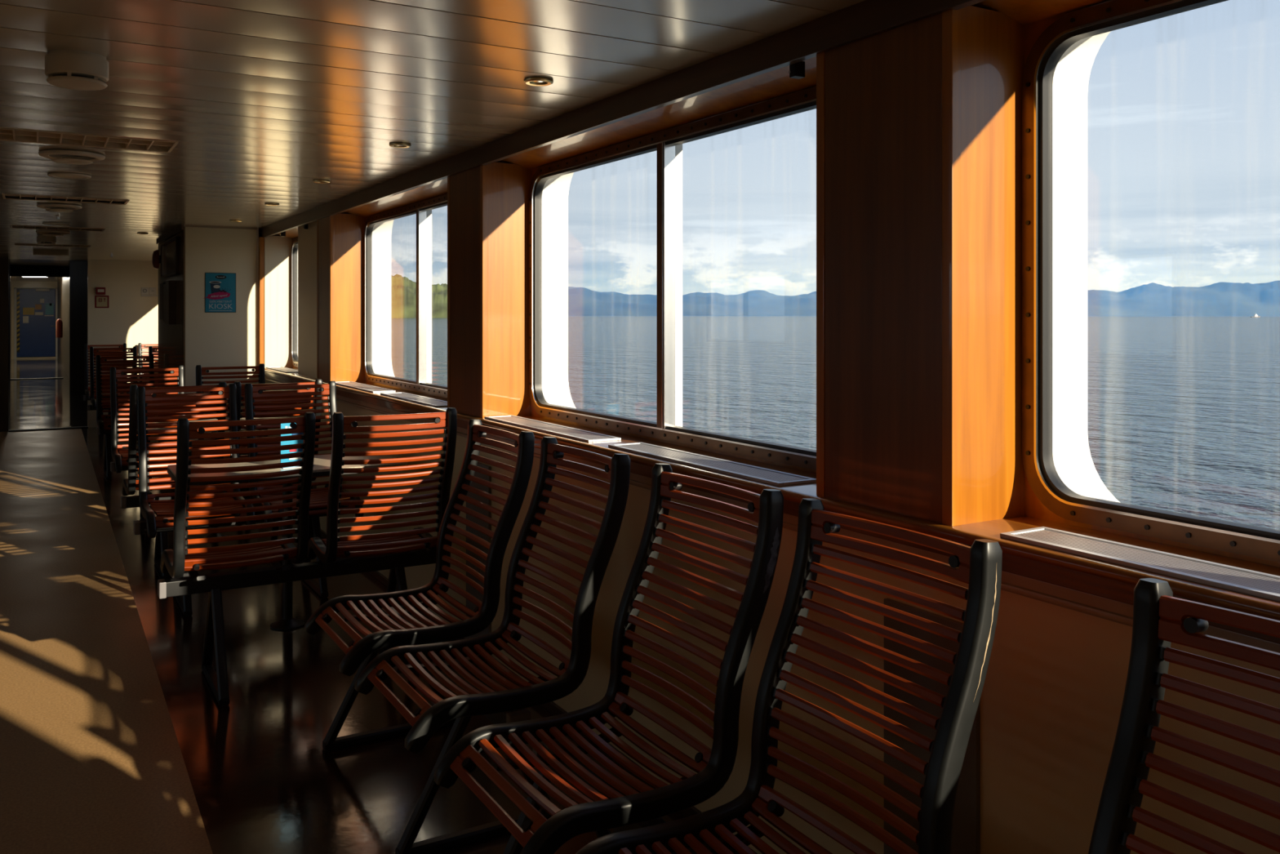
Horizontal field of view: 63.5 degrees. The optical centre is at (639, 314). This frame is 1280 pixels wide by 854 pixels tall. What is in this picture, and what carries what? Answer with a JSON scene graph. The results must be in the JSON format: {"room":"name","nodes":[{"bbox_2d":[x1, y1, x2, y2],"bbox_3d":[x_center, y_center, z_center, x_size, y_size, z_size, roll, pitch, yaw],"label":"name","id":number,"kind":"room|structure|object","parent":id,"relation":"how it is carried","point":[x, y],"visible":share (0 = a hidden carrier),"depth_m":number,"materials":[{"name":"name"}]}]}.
{"room":"ship interior","nodes":[
{"label":"ship interior","id":0,"kind":"room"},
{"bbox_2d":[8,265,9,380],"bbox_3d":[-13.322,0.170,21.111,0.800,2.360,0.100,0,0,-30],"label":"wall","id":1,"kind":"structure","parent":0,"point":[8,265],"depth_m":21.26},
{"bbox_2d":[9,279,11,360],"bbox_3d":[-16.145,0.170,26.295,0.100,2.360,11.700,0,0,-30],"label":"wall","id":2,"kind":"structure","parent":0,"point":[10,279],"depth_m":29.91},
{"bbox_2d":[11,280,57,359],"bbox_3d":[-18.538,0.170,31.616,1.440,2.360,0.100,0,0,-30],"label":"wall","id":3,"kind":"structure","parent":0,"point":[14,283],"depth_m":31.38,"materials":[{"name":"paint"}]},
{"bbox_2d":[13,287,57,359],"bbox_3d":[-18.412,0.265,31.568,1.180,2.170,0.110,0,0,-30],"label":"door","id":4,"kind":"structure","parent":3,"relation":"in","point":[37,307],"depth_m":31.56,"materials":[{"name":"blue metal"}]},
{"bbox_2d":[8,258,69,281],"bbox_3d":[-12.926,-1.025,21.819,2.280,0.030,22.680,0,0,-30],"label":"ceiling","id":5,"kind":"structure","parent":0,"point":[11,261],"depth_m":21.09,"materials":[{"name":"metal"}]},
{"bbox_2d":[9,265,68,277],"bbox_3d":[-12.645,-0.900,21.636,1.220,0.220,0.120,0,0,-30],"label":"lintel","id":6,"kind":"object","parent":5,"relation":"attached to","point":[15,270],"visible":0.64,"depth_m":21.62,"materials":[{"name":"black metal"}]},
{"bbox_2d":[57,266,69,378],"bbox_3d":[-13.952,0.170,25.147,0.080,2.360,15.900,0,0,-30],"label":"wall","id":7,"kind":"structure","parent":0,"point":[63,284],"depth_m":25.20,"materials":[{"name":"beige paint"}]},
{"bbox_2d":[55,318,62,337],"bbox_3d":[-14.876,0.355,26.518,0.175,0.490,0.150,0,0,-30],"label":"fire extinguisher","id":8,"kind":"object","parent":7,"relation":"attached to","point":[59,324],"visible":0.98,"depth_m":26.46,"materials":[{"name":"red metal"}]},
{"bbox_2d":[69,260,87,391],"bbox_3d":[-9.833,0.170,18.289,0.440,2.360,0.100,0,0,-30],"label":"wall","id":9,"kind":"structure","parent":0,"point":[77,268],"depth_m":18.20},
{"bbox_2d":[0,257,158,431],"bbox_3d":[-8.387,0.336,11.352,6.457,2.029,0.071,0,0,-30],"label":"wall","id":10,"kind":"structure","parent":0,"point":[131,318],"depth_m":12.50,"materials":[{"name":"beige paint"}]},
{"bbox_2d":[95,287,105,294],"bbox_3d":[-6.472,-0.282,12.413,0.103,0.089,0.039,0,0,-30],"label":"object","id":11,"kind":"object","parent":10,"relation":"attached to","point":[99,291],"visible":1,"depth_m":12.39,"materials":[{"name":"plastic"}]},
{"bbox_2d":[94,295,108,307],"bbox_3d":[-6.467,-0.154,12.433,0.150,0.150,0.008,0,0,-30],"label":"fire sign","id":12,"kind":"object","parent":10,"relation":"attached to","point":[100,301],"visible":1,"depth_m":12.43,"materials":[{"name":"plastic"}]},
{"bbox_2d":[141,287,156,294],"bbox_3d":[-6.026,-0.289,12.690,0.171,0.086,0.012,0,0,-30],"label":"wall socket","id":13,"kind":"object","parent":10,"relation":"attached to","point":[144,291],"visible":1,"depth_m":12.69,"materials":[{"name":"plastic"}]},
{"bbox_2d":[141,294,158,296],"bbox_3d":[-5.945,-0.232,12.736,0.357,0.021,0.017,0,0,-30],"label":"cable trunking","id":14,"kind":"object","parent":10,"relation":"attached to","point":[141,295],"visible":0.56,"depth_m":12.69,"materials":[{"name":"plastic"}]},
{"bbox_2d":[158,226,256,491],"bbox_3d":[-3.588,0.346,8.504,0.507,2.007,1.800,0,0,-30],"label":"wall","id":15,"kind":"structure","parent":0,"point":[212,340],"depth_m":7.75,"materials":[{"name":"white paint"}]},
{"bbox_2d":[151,249,159,268],"bbox_3d":[-4.232,-0.482,9.045,0.054,0.167,0.167,0,0,-30],"label":"bell","id":16,"kind":"object","parent":15,"relation":"attached to","point":[156,257],"visible":1,"depth_m":8.99,"materials":[{"name":"metal"}]},
{"bbox_2d":[160,236,178,278],"bbox_3d":[-3.785,-0.450,8.314,0.024,0.286,1.071,0,0,-30],"label":"notice board","id":17,"kind":"object","parent":15,"relation":"attached to","point":[169,249],"visible":1,"depth_m":8.27,"materials":[{"name":"brown wood"}]},
{"bbox_2d":[156,225,183,244],"bbox_3d":[-3.813,-0.639,8.372,0.014,0.036,1.800,0,0,-30],"label":"trim","id":18,"kind":"structure","parent":15,"relation":"attached to","point":[180,228],"depth_m":8.22,"materials":[{"name":"brown wood"}]},
{"bbox_2d":[165,280,175,324],"bbox_3d":[-3.680,-0.093,8.110,0.050,0.343,0.229,0,0,-30],"label":"board","id":19,"kind":"object","parent":15,"relation":"attached to","point":[171,284],"visible":1,"depth_m":8.02,"materials":[{"name":"brown wood"}]},
{"bbox_2d":[204,272,235,312],"bbox_3d":[-3.140,-0.163,7.721,0.236,0.296,0.006,0,0,-30],"label":"poster","id":20,"kind":"object","parent":15,"relation":"attached to","point":[220,287],"visible":1,"depth_m":7.72,"materials":[{"name":"teal paper"}]},
{"bbox_2d":[183,225,257,229],"bbox_3d":[-3.128,-0.651,7.726,0.514,0.013,0.009,0,0,-30],"label":"trim","id":21,"kind":"structure","parent":15,"relation":"attached to","point":[199,226],"depth_m":7.72,"materials":[{"name":"metal"}]},
{"bbox_2d":[256,227,258,436],"bbox_3d":[-2.909,0.346,7.862,0.016,2.007,0.023,0,0,-30],"label":"trim","id":22,"kind":"structure","parent":15,"relation":"attached to","point":[257,229],"depth_m":7.85,"materials":[{"name":"brown wood"}]},
{"bbox_2d":[264,235,292,368],"bbox_3d":[-2.765,-0.096,7.927,0.229,1.001,0.100,0,0,-30],"label":"wall","id":23,"kind":"structure","parent":0,"point":[277,249],"depth_m":7.88,"materials":[{"name":"white paint"}]},
{"bbox_2d":[0,358,712,853],"bbox_3d":[-9.168,1.375,12.500,6.274,0.050,42.557,0,0,-30],"label":"floor","id":24,"kind":"structure","parent":0,"point":[263,780],"depth_m":3.55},
{"bbox_2d":[9,377,63,379],"bbox_3d":[-12.705,1.342,21.601,1.160,0.016,0.120,0,0,-30],"label":"threshold","id":25,"kind":"object","parent":24,"relation":"on","point":[55,377],"visible":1,"depth_m":21.59,"materials":[{"name":"black metal"}]},
{"bbox_2d":[8,426,88,431],"bbox_3d":[-6.946,1.344,12.157,0.810,0.012,0.100,0,0,-30],"label":"threshold","id":26,"kind":"object","parent":24,"relation":"on","point":[78,427],"visible":1,"depth_m":12.12,"materials":[{"name":"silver metal"}]},
{"bbox_2d":[83,392,126,426],"bbox_3d":[-6.031,1.130,12.288,1.024,0.438,0.433,0,0,-30],"label":"stand","id":27,"kind":"object","parent":24,"relation":"on","point":[84,396],"visible":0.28,"depth_m":12.03,"materials":[{"name":"black metal"}]},
{"bbox_2d":[84,342,129,399],"bbox_3d":[-6.265,0.663,12.159,0.449,0.632,0.571,0,0,-30],"label":"slatted chair","id":28,"kind":"object","parent":27,"relation":"on","point":[87,389],"visible":0.46,"depth_m":12.26,"materials":[{"name":"brown wood"}]},
{"bbox_2d":[137,342,158,386],"bbox_3d":[-5.768,0.663,12.451,0.449,0.632,0.571,0,0,-30],"label":"slatted chair","id":29,"kind":"object","parent":27,"relation":"on","point":[140,346],"visible":0.2,"depth_m":12.56,"materials":[{"name":"brown wood"}]},
{"bbox_2d":[87,404,129,444],"bbox_3d":[-5.289,1.130,11.053,1.084,0.438,0.433,0,0,-30],"label":"stand","id":30,"kind":"object","parent":24,"relation":"on","point":[89,406],"visible":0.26,"depth_m":10.81,"materials":[{"name":"black metal"}]},
{"bbox_2d":[89,346,137,409],"bbox_3d":[-5.539,0.663,10.915,0.449,0.632,0.571,0,0,-30],"label":"slatted chair","id":31,"kind":"object","parent":30,"relation":"on","point":[93,397],"visible":0.46,"depth_m":11.05,"materials":[{"name":"brown wood"}]},
{"bbox_2d":[148,346,158,386],"bbox_3d":[-5.047,0.663,11.204,0.449,0.632,0.571,0,0,-30],"label":"slatted chair","id":32,"kind":"object","parent":30,"relation":"on","point":[151,349],"visible":0.03,"depth_m":11.32,"materials":[{"name":"brown wood"}]},
{"bbox_2d":[96,426,151,479],"bbox_3d":[-4.321,1.130,8.723,0.464,0.438,0.433,0,0,-30],"label":"stand","id":33,"kind":"object","parent":24,"relation":"on","point":[107,471],"visible":0.3,"depth_m":8.59,"materials":[{"name":"black metal"}]},
{"bbox_2d":[95,354,154,435],"bbox_3d":[-4.325,0.663,8.729,0.449,0.632,0.571,0,0,-30],"label":"slatted chair","id":34,"kind":"object","parent":33,"relation":"on","point":[105,424],"visible":0.62,"depth_m":8.84,"materials":[{"name":"brown wood"}]},
{"bbox_2d":[110,453,249,519],"bbox_3d":[-2.939,1.130,6.844,1.004,0.438,0.433,0,0,-30],"label":"stand","id":35,"kind":"object","parent":24,"relation":"on","point":[112,464],"visible":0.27,"depth_m":6.61,"materials":[{"name":"black metal"}]},
{"bbox_2d":[110,365,186,472],"bbox_3d":[-3.172,0.663,6.716,0.449,0.632,0.571,0,0,-30],"label":"slatted chair","id":36,"kind":"object","parent":35,"relation":"on","point":[115,373],"visible":0.44,"depth_m":6.82,"materials":[{"name":"brown wood"}]},
{"bbox_2d":[195,363,267,457],"bbox_3d":[-2.719,0.663,6.981,0.449,0.632,0.571,0,0,-30],"label":"slatted chair","id":37,"kind":"object","parent":35,"relation":"on","point":[260,369],"visible":0.24,"depth_m":7.20,"materials":[{"name":"brown wood"}]},
{"bbox_2d":[146,416,288,537],"bbox_3d":[-2.568,1.000,6.250,0.904,0.700,0.465,0,0,-30],"label":"pedestal table","id":38,"kind":"object","parent":24,"relation":"on","point":[211,535],"visible":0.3,"depth_m":6.23,"materials":[{"name":"black metal"}]},
{"bbox_2d":[120,480,316,579],"bbox_3d":[-2.254,1.130,5.588,0.984,0.438,0.433,0,0,-30],"label":"stand","id":39,"kind":"object","parent":24,"relation":"on","point":[132,501],"visible":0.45,"depth_m":5.36,"materials":[{"name":"black metal"}]},
{"bbox_2d":[121,381,226,495],"bbox_3d":[-2.467,0.663,5.466,0.449,0.632,0.571,0,0,-30],"label":"slatted chair","id":40,"kind":"object","parent":39,"relation":"on","point":[131,484],"visible":0.4,"depth_m":5.24,"materials":[{"name":"brown wood"}]},
{"bbox_2d":[226,378,322,484],"bbox_3d":[-2.041,0.663,5.693,0.449,0.632,0.571,0,0,-30],"label":"slatted chair","id":41,"kind":"object","parent":39,"relation":"on","point":[240,388],"visible":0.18,"depth_m":5.48,"materials":[{"name":"brown wood"}]},
{"bbox_2d":[133,505,353,616],"bbox_3d":[-1.869,1.130,4.962,1.004,0.438,0.433,0,0,-30],"label":"stand","id":42,"kind":"object","parent":24,"relation":"on","point":[184,602],"visible":0.31,"depth_m":4.88,"materials":[{"name":"black metal"}]},
{"bbox_2d":[137,383,256,537],"bbox_3d":[-2.090,0.663,4.857,0.449,0.632,0.571,0,0,-30],"label":"slatted chair","id":43,"kind":"object","parent":42,"relation":"on","point":[163,508],"visible":0.74,"depth_m":4.96,"materials":[{"name":"brown wood"}]},
{"bbox_2d":[244,381,364,523],"bbox_3d":[-1.656,0.663,5.078,0.449,0.632,0.571,0,0,-30],"label":"slatted chair","id":44,"kind":"object","parent":42,"relation":"on","point":[318,496],"visible":0.45,"depth_m":5.22,"materials":[{"name":"brown wood"}]},
{"bbox_2d":[167,453,408,630],"bbox_3d":[-1.526,1.000,4.496,0.924,0.700,0.465,0,0,-30],"label":"pedestal table","id":45,"kind":"object","parent":24,"relation":"on","point":[322,463],"visible":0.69,"depth_m":4.46,"materials":[{"name":"black metal"}]},
{"bbox_2d":[280,422,315,468],"bbox_3d":[-1.469,0.547,4.426,0.132,0.205,0.080,0,0,-32],"label":"menu card","id":46,"kind":"object","parent":45,"relation":"on","point":[286,425],"visible":0.22,"depth_m":4.41,"materials":[{"name":"paper"}]},
{"bbox_2d":[157,548,435,706],"bbox_3d":[-1.252,1.130,3.921,1.044,0.438,0.433,0,0,-30],"label":"stand","id":47,"kind":"object","parent":24,"relation":"on","point":[213,584],"visible":0.64,"depth_m":3.82,"materials":[{"name":"black metal"}]},
{"bbox_2d":[160,411,315,578],"bbox_3d":[-1.486,0.663,3.799,0.449,0.632,0.571,0,0,-30],"label":"slatted chair","id":48,"kind":"object","parent":47,"relation":"on","point":[175,562],"visible":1,"depth_m":3.62,"materials":[{"name":"brown wood"}]},
{"bbox_2d":[306,407,457,564],"bbox_3d":[-1.008,0.663,3.998,0.449,0.632,0.571,0,0,-27],"label":"slatted chair","id":49,"kind":"object","parent":47,"relation":"on","point":[334,546],"visible":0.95,"depth_m":3.81,"materials":[{"name":"brown wood"}]},
{"bbox_2d":[322,598,551,853],"bbox_3d":[-0.556,1.130,2.909,0.433,0.438,1.084,0,0,-30],"label":"stand","id":50,"kind":"object","parent":24,"relation":"on","point":[406,845],"visible":0.25,"depth_m":2.65,"materials":[{"name":"black metal"}]},
{"bbox_2d":[304,418,534,675],"bbox_3d":[-0.669,0.663,3.115,0.571,0.632,0.449,0,0,-30],"label":"slatted chair","id":51,"kind":"object","parent":50,"relation":"on","point":[358,649],"visible":1,"depth_m":3.12,"materials":[{"name":"wood"}]},
{"bbox_2d":[354,436,630,753],"bbox_3d":[-0.380,0.663,2.623,0.571,0.632,0.449,0,0,-30],"label":"slatted chair","id":52,"kind":"object","parent":50,"relation":"on","point":[571,672],"visible":1,"depth_m":2.62,"materials":[{"name":"brown wood"}]},
{"bbox_2d":[491,727,763,853],"bbox_3d":[0.046,1.130,1.883,0.433,0.438,1.044,0,0,-30],"label":"stand","id":53,"kind":"object","parent":24,"relation":"on","point":[513,846],"visible":0.15,"depth_m":2.19,"materials":[{"name":"black metal"}]},
{"bbox_2d":[433,462,783,853],"bbox_3d":[-0.071,0.663,2.096,0.571,0.632,0.450,0,0,-30],"label":"slatted chair","id":54,"kind":"object","parent":53,"relation":"on","point":[713,767],"visible":1,"depth_m":2.10,"materials":[{"name":"brown wood"}]},
{"bbox_2d":[575,497,1002,853],"bbox_3d":[0.200,0.663,1.635,0.571,0.632,0.450,0,0,-30],"label":"slatted chair","id":55,"kind":"object","parent":53,"relation":"on","point":[979,566],"visible":1,"depth_m":1.73,"materials":[{"name":"brown wood"}]},
{"bbox_3d":[0.542,1.130,1.037,0.433,0.438,0.524,0,0,-30],"label":"stand","id":56,"kind":"object","parent":24,"relation":"on","visible":0},
{"bbox_2d":[1088,577,1279,853],"bbox_3d":[0.549,0.663,1.041,0.571,0.632,0.449,0,0,-30],"label":"slatted chair","id":57,"kind":"object","parent":56,"relation":"on","point":[1161,619],"visible":1,"depth_m":1.29,"materials":[{"name":"brown wood"}]},
{"bbox_2d":[0,0,865,261],"bbox_3d":[-3.529,-0.667,2.865,6.243,0.023,20.229,0,0,-30],"label":"ceiling","id":58,"kind":"structure","parent":0,"point":[261,100],"depth_m":2.97,"materials":[{"name":"white metal"}]},
{"bbox_2d":[36,235,56,244],"bbox_3d":[-4.941,-0.619,8.613,0.143,0.077,0.143,0,0,-30],"label":"smoke detector","id":59,"kind":"object","parent":58,"relation":"attached to","point":[42,239],"visible":0.98,"depth_m":8.56,"materials":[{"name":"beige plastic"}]},
{"bbox_2d":[33,248,68,256],"bbox_3d":[-5.972,-0.630,10.490,0.314,0.061,0.075,0,0,-30],"label":"lamp","id":60,"kind":"object","parent":58,"relation":"attached to","point":[36,251],"visible":0.99,"depth_m":10.45,"materials":[{"name":"metal"}]},
{"bbox_2d":[14,243,90,247],"bbox_3d":[-5.569,-0.688,9.817,0.624,0.066,0.289,0,0,-30],"label":"lamp","id":61,"kind":"object","parent":58,"relation":"attached to","point":[55,245],"visible":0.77,"depth_m":9.87,"materials":[{"name":"metal"}]},
{"bbox_2d":[35,230,70,235],"bbox_3d":[-4.617,-0.639,8.140,0.240,0.036,0.240,0,0,-30],"label":"ceiling vent","id":62,"kind":"object","parent":58,"relation":"in","point":[46,233],"visible":1,"depth_m":8.08,"materials":[{"name":"beige plastic"}]},
{"bbox_2d":[42,222,71,225],"bbox_3d":[-4.185,-0.651,7.425,0.183,0.011,0.183,0,0,-30],"label":"ceiling speaker","id":63,"kind":"object","parent":58,"relation":"attached to","point":[43,223],"visible":1,"depth_m":7.40,"materials":[{"name":"beige plastic"}]},
{"bbox_2d":[9,225,105,231],"bbox_3d":[-4.430,-0.688,7.877,0.624,0.066,0.289,0,0,-30],"label":"ceiling vent","id":64,"kind":"object","parent":58,"relation":"attached to","point":[20,226],"visible":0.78,"depth_m":7.90,"materials":[{"name":"metal"}]},
{"bbox_2d":[36,203,82,212],"bbox_3d":[-3.485,-0.639,6.212,0.240,0.036,0.240,0,0,-30],"label":"ceiling vent","id":65,"kind":"object","parent":58,"relation":"in","point":[59,207],"visible":1,"depth_m":6.17,"materials":[{"name":"beige plastic"}]},
{"bbox_2d":[1,193,129,204],"bbox_3d":[-3.269,-0.688,5.900,0.624,0.066,0.289,0,0,-30],"label":"ceiling vent","id":66,"kind":"object","parent":58,"relation":"attached to","point":[81,199],"visible":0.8,"depth_m":5.93,"materials":[{"name":"metal"}]},
{"bbox_2d":[47,172,91,179],"bbox_3d":[-2.681,-0.651,4.862,0.183,0.011,0.183,0,0,-30],"label":"ceiling speaker","id":67,"kind":"object","parent":58,"relation":"attached to","point":[57,175],"visible":1,"depth_m":4.84,"materials":[{"name":"beige plastic"}]},
{"bbox_2d":[53,174,86,177],"bbox_3d":[-2.681,-0.648,4.862,0.143,0.002,0.143,0,0,-30],"label":"ceiling light","id":68,"kind":"object","parent":67,"relation":"attached to","point":[54,175],"depth_m":4.85,"materials":[{"name":"plastic"}]},
{"bbox_2d":[38,149,105,164],"bbox_3d":[-2.317,-0.639,4.222,0.240,0.036,0.240,0,0,-30],"label":"ceiling vent","id":69,"kind":"object","parent":58,"relation":"in","point":[91,157],"visible":1,"depth_m":4.18,"materials":[{"name":"beige plastic"}]},
{"bbox_2d":[44,49,108,90],"bbox_3d":[-1.430,-0.619,2.629,0.143,0.077,0.143,0,0,-30],"label":"smoke detector","id":70,"kind":"object","parent":58,"relation":"attached to","point":[73,69],"visible":1,"depth_m":2.58,"materials":[{"name":"beige plastic"}]},
{"bbox_2d":[0,128,178,152],"bbox_3d":[-2.097,-0.688,3.904,0.624,0.066,0.289,0,0,-30],"label":"lamp","id":71,"kind":"object","parent":58,"relation":"attached to","point":[42,135],"visible":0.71,"depth_m":3.95,"materials":[{"name":"grey metal"}]},
{"bbox_2d":[229,219,242,222],"bbox_3d":[-2.820,-0.654,7.217,0.083,0.013,0.083,0,0,-30],"label":"recessed light","id":72,"kind":"object","parent":58,"relation":"in","point":[230,220],"visible":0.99,"depth_m":7.19,"materials":[{"name":"gold metal"}]},
{"bbox_2d":[264,202,279,205],"bbox_3d":[-2.178,-0.654,6.124,0.083,0.013,0.083,0,0,-30],"label":"recessed light","id":73,"kind":"object","parent":58,"relation":"in","point":[266,203],"visible":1,"depth_m":6.10,"materials":[{"name":"gold metal"}]},
{"bbox_2d":[312,179,330,183],"bbox_3d":[-1.562,-0.654,5.075,0.083,0.013,0.083,0,0,-30],"label":"recessed light","id":74,"kind":"object","parent":58,"relation":"in","point":[320,181],"visible":1,"depth_m":5.05,"materials":[{"name":"gold metal"}]},
{"bbox_2d":[389,142,410,147],"bbox_3d":[-0.925,-0.654,3.990,0.083,0.013,0.083,0,0,-30],"label":"recessed light","id":75,"kind":"object","parent":58,"relation":"in","point":[392,144],"visible":1,"depth_m":3.97,"materials":[{"name":"gold metal"}]},
{"bbox_2d":[524,76,553,86],"bbox_3d":[-0.284,-0.654,2.898,0.083,0.013,0.083,0,0,-30],"label":"recessed light","id":76,"kind":"object","parent":58,"relation":"in","point":[534,81],"visible":1,"depth_m":2.89,"materials":[{"name":"gold metal"}]},
{"bbox_2d":[258,0,1109,238],"bbox_3d":[-0.585,-0.629,4.378,0.375,0.100,19.857,0,0,-30],"label":"soffit","id":77,"kind":"structure","parent":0,"point":[775,83],"depth_m":3.04,"materials":[{"name":"brown wood"}]},
{"bbox_2d":[258,221,1279,853],"bbox_3d":[-0.600,0.377,4.369,0.339,1.946,19.857,0,0,-30],"label":"wall","id":78,"kind":"structure","parent":0,"point":[1051,698],"depth_m":2.20,"materials":[{"name":"brown wood"}]},
{"bbox_2d":[258,236,264,364],"bbox_3d":[-2.874,-0.091,7.854,0.036,0.989,0.071,0,0,-30],"label":"trim","id":79,"kind":"structure","parent":78,"relation":"attached to","point":[261,240],"depth_m":7.82,"materials":[{"name":"brown wood"}]},
{"bbox_2d":[280,231,285,236],"bbox_3d":[-2.549,-0.576,7.383,0.036,0.038,0.023,0,0,-30],"label":"bracket","id":80,"kind":"object","parent":78,"relation":"attached to","point":[283,233],"visible":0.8,"depth_m":7.37,"materials":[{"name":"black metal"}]},
{"bbox_2d":[290,237,297,368],"bbox_3d":[-2.322,-0.109,7.479,0.161,1.068,1.193,0,0,-30],"label":"window","id":81,"kind":"structure","parent":78,"relation":"in","point":[294,255],"depth_m":7.89,"materials":[{"name":"white metal"}]},
{"bbox_2d":[302,223,307,229],"bbox_3d":[-2.180,-0.576,6.754,0.036,0.038,0.023,0,0,-30],"label":"bracket","id":82,"kind":"object","parent":78,"relation":"attached to","point":[305,226],"visible":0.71,"depth_m":6.74,"materials":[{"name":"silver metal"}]},
{"bbox_2d":[363,193,447,398],"bbox_3d":[-1.044,-0.109,5.301,0.161,1.068,2.214,0,0,-30],"label":"window","id":83,"kind":"structure","parent":78,"relation":"in","point":[377,358],"depth_m":6.12,"materials":[{"name":"white metal"}]},
{"bbox_2d":[466,462,491,663],"bbox_3d":[-0.639,0.968,4.089,0.013,0.764,0.243,0,0,-30],"label":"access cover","id":84,"kind":"object","parent":78,"relation":"attached to","point":[469,588],"visible":0.42,"depth_m":4.08,"materials":[{"name":"brown wood"}]},
{"bbox_2d":[320,528,757,853],"bbox_3d":[0.705,1.332,1.800,0.013,0.036,14.106,0,0,-30],"label":"baseboard","id":85,"kind":"structure","parent":78,"relation":"attached to","point":[555,709],"depth_m":3.48,"materials":[{"name":"brown wood"}]},
{"bbox_2d":[261,0,986,237],"bbox_3d":[0.700,-0.619,1.794,0.025,0.076,14.100,0,0,-30],"label":"crown molding","id":86,"kind":"structure","parent":78,"relation":"attached to","point":[866,19],"depth_m":2.78,"materials":[{"name":"brown wood"}]},
{"bbox_2d":[528,85,816,473],"bbox_3d":[0.164,-0.109,3.244,0.161,1.068,2.214,0,0,-30],"label":"window","id":87,"kind":"structure","parent":78,"relation":"in","point":[550,397],"depth_m":3.30,"materials":[{"name":"white metal"}]},
{"bbox_2d":[264,375,1279,653],"bbox_3d":[0.705,0.478,1.800,0.033,0.036,14.106,0,0,-30],"label":"trim","id":88,"kind":"structure","parent":78,"relation":"attached to","point":[1111,610],"depth_m":1.83,"materials":[{"name":"brown wood"}]},
{"bbox_2d":[264,371,1279,644],"bbox_3d":[0.697,0.443,1.796,0.023,0.035,14.106,0,0,-30],"label":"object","id":89,"kind":"structure","parent":78,"relation":"attached to","point":[1122,592],"depth_m":1.81,"materials":[{"name":"brown wood"}]},
{"bbox_2d":[264,367,1279,620],"bbox_3d":[0.794,0.414,1.853,0.269,0.021,14.106,0,0,-30],"label":"window sill","id":90,"kind":"structure","parent":78,"relation":"on","point":[968,533],"depth_m":1.99,"materials":[{"name":"brown wood"}]},
{"bbox_2d":[265,366,297,373],"bbox_3d":[-2.576,0.400,7.487,0.119,0.008,0.736,0,0,-30],"label":"vent grille","id":91,"kind":"object","parent":90,"relation":"on","point":[282,369],"visible":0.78,"depth_m":7.47,"materials":[{"name":"metal"}]},
{"bbox_2d":[316,213,365,382],"bbox_3d":[-1.807,-0.096,6.290,0.233,1.001,0.340,0,0,-30],"label":"pillar","id":92,"kind":"structure","parent":90,"relation":"on","point":[340,237],"depth_m":6.15,"materials":[{"name":"brown wood"}]},
{"bbox_2d":[335,381,395,392],"bbox_3d":[-1.543,0.400,5.729,0.119,0.008,0.871,0,0,-30],"label":"vent grille","id":93,"kind":"object","parent":90,"relation":"on","point":[356,385],"visible":0.94,"depth_m":5.65,"materials":[{"name":"metal"}]},
{"bbox_2d":[380,391,447,407],"bbox_3d":[-1.046,0.400,4.881,0.119,0.008,0.836,0,0,-30],"label":"vent grille","id":94,"kind":"object","parent":90,"relation":"on","point":[434,402],"visible":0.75,"depth_m":4.86,"materials":[{"name":"metal"}]},
{"bbox_2d":[447,162,531,417],"bbox_3d":[-0.614,-0.096,4.258,0.233,1.001,0.397,0,0,-30],"label":"pillar","id":95,"kind":"structure","parent":90,"relation":"on","point":[488,205],"depth_m":4.10,"materials":[{"name":"brown wood"}]},
{"bbox_2d":[484,414,621,442],"bbox_3d":[-0.332,0.400,3.665,0.119,0.008,0.871,0,0,-30],"label":"vent grille","id":96,"kind":"object","parent":90,"relation":"on","point":[549,428],"visible":1,"depth_m":3.60,"materials":[{"name":"metal"}]},
{"bbox_2d":[608,442,816,486],"bbox_3d":[0.165,0.400,2.818,0.119,0.008,0.836,0,0,-30],"label":"vent grille","id":97,"kind":"object","parent":90,"relation":"on","point":[768,476],"visible":0.98,"depth_m":2.74,"materials":[{"name":"metal"}]},
{"bbox_2d":[816,5,1024,526],"bbox_3d":[0.594,-0.096,2.200,0.233,1.001,0.397,0,0,-30],"label":"pillar","id":98,"kind":"structure","parent":90,"relation":"on","point":[919,123],"depth_m":2.06,"materials":[{"name":"brown wood"}]},
{"bbox_2d":[1000,526,1279,601],"bbox_3d":[0.919,0.400,1.534,0.119,0.008,0.857,0,0,-30],"label":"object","id":99,"kind":"structure","parent":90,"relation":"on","point":[1265,585],"depth_m":1.67,"materials":[{"name":"metal"}]},
{"bbox_2d":[788,61,804,79],"bbox_3d":[0.365,-0.573,2.418,0.036,0.038,0.023,0,0,-30],"label":"bracket","id":100,"kind":"object","parent":78,"relation":"attached to","point":[797,70],"visible":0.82,"depth_m":2.41,"materials":[{"name":"black metal"}]},
{"bbox_2d":[1022,0,1279,567],"bbox_3d":[1.372,-0.109,1.186,0.161,1.068,2.214,0,0,-30],"label":"window","id":101,"kind":"structure","parent":78,"relation":"in","point":[1063,484],"depth_m":2.05,"materials":[{"name":"brown metal"}]},
{"label":"outside","id":102,"kind":"structure","parent":0,"visible":0},
{"bbox_2d":[391,274,447,317],"bbox_3d":[-476.892,-42.782,2217.924,515.600,101.064,618.397,0,0,-30],"label":"hill","id":103,"kind":"structure","parent":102,"point":[403,290],"depth_m":2061.74,"materials":[{"name":"green plant"}]},
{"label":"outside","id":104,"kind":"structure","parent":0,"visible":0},
{"bbox_2d":[568,280,1279,315],"bbox_3d":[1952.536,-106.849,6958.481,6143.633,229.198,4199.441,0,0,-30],"label":"mountains","id":105,"kind":"structure","parent":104,"point":[1219,299],"depth_m":5871.93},
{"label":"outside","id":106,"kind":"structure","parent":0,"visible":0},
{"bbox_2d":[391,315,1279,529],"bbox_3d":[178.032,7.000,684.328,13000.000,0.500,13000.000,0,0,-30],"label":"sea","id":107,"kind":"structure","parent":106,"point":[1184,411],"depth_m":98.00,"materials":[{"name":"blue liquid"}]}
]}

